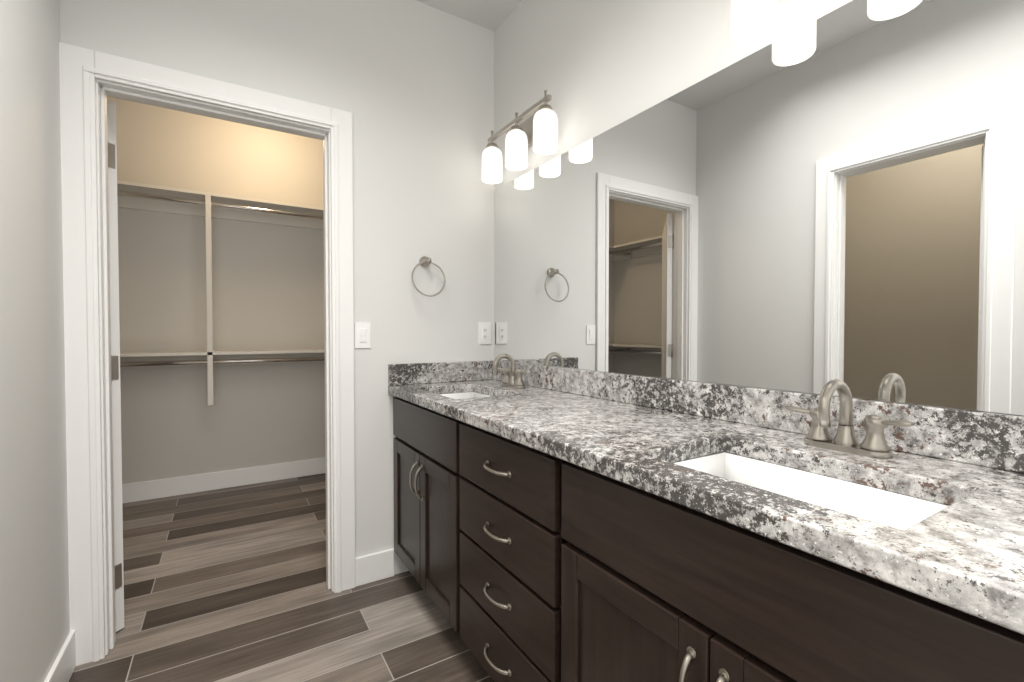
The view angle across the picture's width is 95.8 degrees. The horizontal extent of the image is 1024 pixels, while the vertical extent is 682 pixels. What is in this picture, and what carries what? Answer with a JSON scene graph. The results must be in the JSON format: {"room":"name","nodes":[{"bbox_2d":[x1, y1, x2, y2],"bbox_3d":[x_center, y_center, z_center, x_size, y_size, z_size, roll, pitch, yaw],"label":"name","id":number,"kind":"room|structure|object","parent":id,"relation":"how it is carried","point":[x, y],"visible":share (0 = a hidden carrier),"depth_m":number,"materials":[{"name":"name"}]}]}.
{"room":"bathroom","nodes":[
{"label":"bathroom","id":0,"kind":"room"},
{"bbox_2d":[0,0,69,681],"bbox_3d":[-0.787,-0.220,0.273,0.115,2.740,3.000,-1,1,-32],"label":"wall","id":1,"kind":"structure","parent":0,"point":[34,602],"depth_m":1.30,"materials":[{"name":"white paint"}]},
{"bbox_2d":[44,630,75,681],"bbox_3d":[-1.310,1.066,1.266,0.014,0.130,0.802,-1,1,-32],"label":"baseboard","id":2,"kind":"structure","parent":1,"relation":"attached to","point":[62,669],"depth_m":1.50,"materials":[{"name":"white wood"}]},
{"bbox_2d":[107,96,324,483],"bbox_3d":[-2.002,-0.283,3.550,3.530,2.740,0.115,-1,1,-32],"label":"wall","id":3,"kind":"structure","parent":0,"point":[267,286],"depth_m":3.39,"materials":[{"name":"grey paint"}]},
{"bbox_2d":[117,180,324,405],"bbox_3d":[-1.892,-0.285,3.371,3.295,1.430,0.302,-1,1,-32],"label":"closet shelf","id":4,"kind":"object","parent":3,"relation":"attached to","point":[208,206],"visible":0.38,"depth_m":3.09,"materials":[{"name":"white paint"}]},
{"bbox_2d":[122,457,325,503],"bbox_3d":[-1.968,1.023,3.520,3.300,0.130,0.014,-1,1,-32],"label":"baseboard","id":5,"kind":"structure","parent":3,"relation":"attached to","point":[156,489],"depth_m":3.39,"materials":[{"name":"white wood"}]},
{"bbox_2d":[60,0,493,574],"bbox_3d":[-1.018,-0.253,1.960,3.530,2.740,0.115,-1,1,-32],"label":"wall","id":6,"kind":"structure","parent":0,"point":[408,85],"depth_m":2.15,"materials":[{"name":"white paint"}]},
{"bbox_2d":[107,99,123,631],"bbox_3d":[-1.877,0.103,1.830,0.763,2.018,0.045,0,1,11],"label":"closet door","id":7,"kind":"structure","parent":6,"relation":"in","point":[115,354],"depth_m":1.76,"materials":[{"name":"white wood"}]},
{"bbox_2d":[59,42,355,665],"bbox_3d":[-1.151,0.055,1.880,0.956,2.128,0.157,-1,1,-32],"label":"door frame","id":8,"kind":"structure","parent":6,"relation":"attached to","point":[91,80],"depth_m":1.65,"materials":[{"name":"white wood"}]},
{"bbox_2d":[355,323,370,347],"bbox_3d":[-0.677,-0.025,2.101,0.070,0.115,0.009,-1,1,-32],"label":"switch plate","id":9,"kind":"object","parent":6,"relation":"attached to","point":[362,335],"visible":1,"depth_m":2.10,"materials":[{"name":"white plastic"}]},
{"bbox_2d":[411,256,445,296],"bbox_3d":[-0.408,-0.312,2.226,0.172,0.200,0.070,-1,1,-32],"label":"towel ring","id":10,"kind":"object","parent":6,"relation":"attached to","point":[424,261],"visible":1,"depth_m":2.22,"materials":[{"name":"silver metal"}]},
{"bbox_2d":[388,360,491,385],"bbox_3d":[-0.342,0.155,2.303,0.548,0.099,0.022,-1,1,-32],"label":"backsplash","id":11,"kind":"structure","parent":6,"relation":"attached to","point":[398,374],"depth_m":2.28,"materials":[{"name":"grey stone"}]},
{"bbox_2d":[479,322,490,343],"bbox_3d":[-0.142,-0.042,2.433,0.070,0.115,0.007,-1,1,-32],"label":"outlet plate","id":12,"kind":"object","parent":6,"relation":"attached to","point":[484,332],"visible":1,"depth_m":2.43,"materials":[{"name":"white plastic"}]},
{"bbox_2d":[69,473,493,681],"bbox_3d":[-0.869,1.179,1.365,4.300,0.100,5.500,-1,1,-32],"label":"floor","id":13,"kind":"structure","parent":0,"point":[225,585],"depth_m":1.94,"materials":[{"name":"brown tile"}]},
{"bbox_2d":[388,390,1023,681],"bbox_3d":[0.203,0.695,1.436,0.586,0.865,2.087,-1,1,-32],"label":"bathroom vanity","id":14,"kind":"object","parent":13,"relation":"on","point":[555,524],"depth_m":0.90,"materials":[{"name":"black wood"}]},
{"bbox_2d":[388,378,1023,621],"bbox_3d":[0.215,0.242,1.423,0.572,0.039,2.107,-1,1,-32],"label":"countertop","id":15,"kind":"structure","parent":14,"relation":"on","point":[968,546],"depth_m":0.81,"materials":[{"name":"grey stone"}]},
{"bbox_2d":[436,390,487,397],"bbox_3d":[-0.197,0.322,1.983,0.330,0.165,0.460,-1,1,-32],"label":"sink","id":16,"kind":"object","parent":15,"relation":"in","point":[455,393],"depth_m":2.19,"materials":[{"name":"white ceramic"}]},
{"bbox_2d":[492,354,527,385],"bbox_3d":[-0.028,0.133,2.098,0.131,0.152,0.237,-1,1,-32],"label":"faucet","id":17,"kind":"object","parent":15,"relation":"on","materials":[{"name":"silver metal"}]},
{"bbox_2d":[676,446,943,521],"bbox_3d":[0.503,0.343,0.851,0.330,0.165,0.480,-1,1,-32],"label":"sink","id":18,"kind":"object","parent":15,"relation":"in","point":[884,500],"depth_m":0.93,"materials":[{"name":"white ceramic"}]},
{"bbox_2d":[780,379,919,457],"bbox_3d":[0.675,0.155,0.960,0.131,0.152,0.237,-1,1,-32],"label":"faucet","id":19,"kind":"object","parent":15,"relation":"on","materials":[{"name":"silver metal"}]},
{"bbox_2d":[416,0,520,30],"bbox_3d":[-0.869,-1.661,1.311,4.300,0.100,5.500,-1,1,-32],"label":"ceiling","id":20,"kind":"structure","parent":0,"point":[492,15],"depth_m":2.27,"materials":[{"name":"white paint"}]},
{"bbox_2d":[494,0,1022,415],"bbox_3d":[0.743,-0.238,1.218,0.115,2.740,3.230,-1,1,-32],"label":"wall","id":21,"kind":"structure","parent":0,"point":[594,68],"depth_m":1.73,"materials":[{"name":"white paint"}]},
{"bbox_2d":[482,90,557,183],"bbox_3d":[0.040,-0.904,2.088,0.150,0.246,0.546,-1,1,-32],"label":"sconce","id":22,"kind":"object","parent":21,"relation":"attached to","point":[538,130],"visible":1,"depth_m":2.03,"materials":[{"name":"white glass"}]},
{"bbox_2d":[494,0,1023,415],"bbox_3d":[0.455,-0.330,1.565,0.006,0.897,2.076,-1,1,-32],"label":"mirror","id":23,"kind":"object","parent":21,"relation":"attached to","point":[815,206],"visible":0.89,"depth_m":1.12,"materials":[{"name":"clear glass"}]},
{"bbox_2d":[496,363,1023,473],"bbox_3d":[0.449,0.170,1.566,0.022,0.099,2.107,-1,1,-32],"label":"backsplash","id":24,"kind":"structure","parent":21,"relation":"attached to","point":[979,438],"depth_m":1.18,"materials":[{"name":"grey stone"}]}
]}

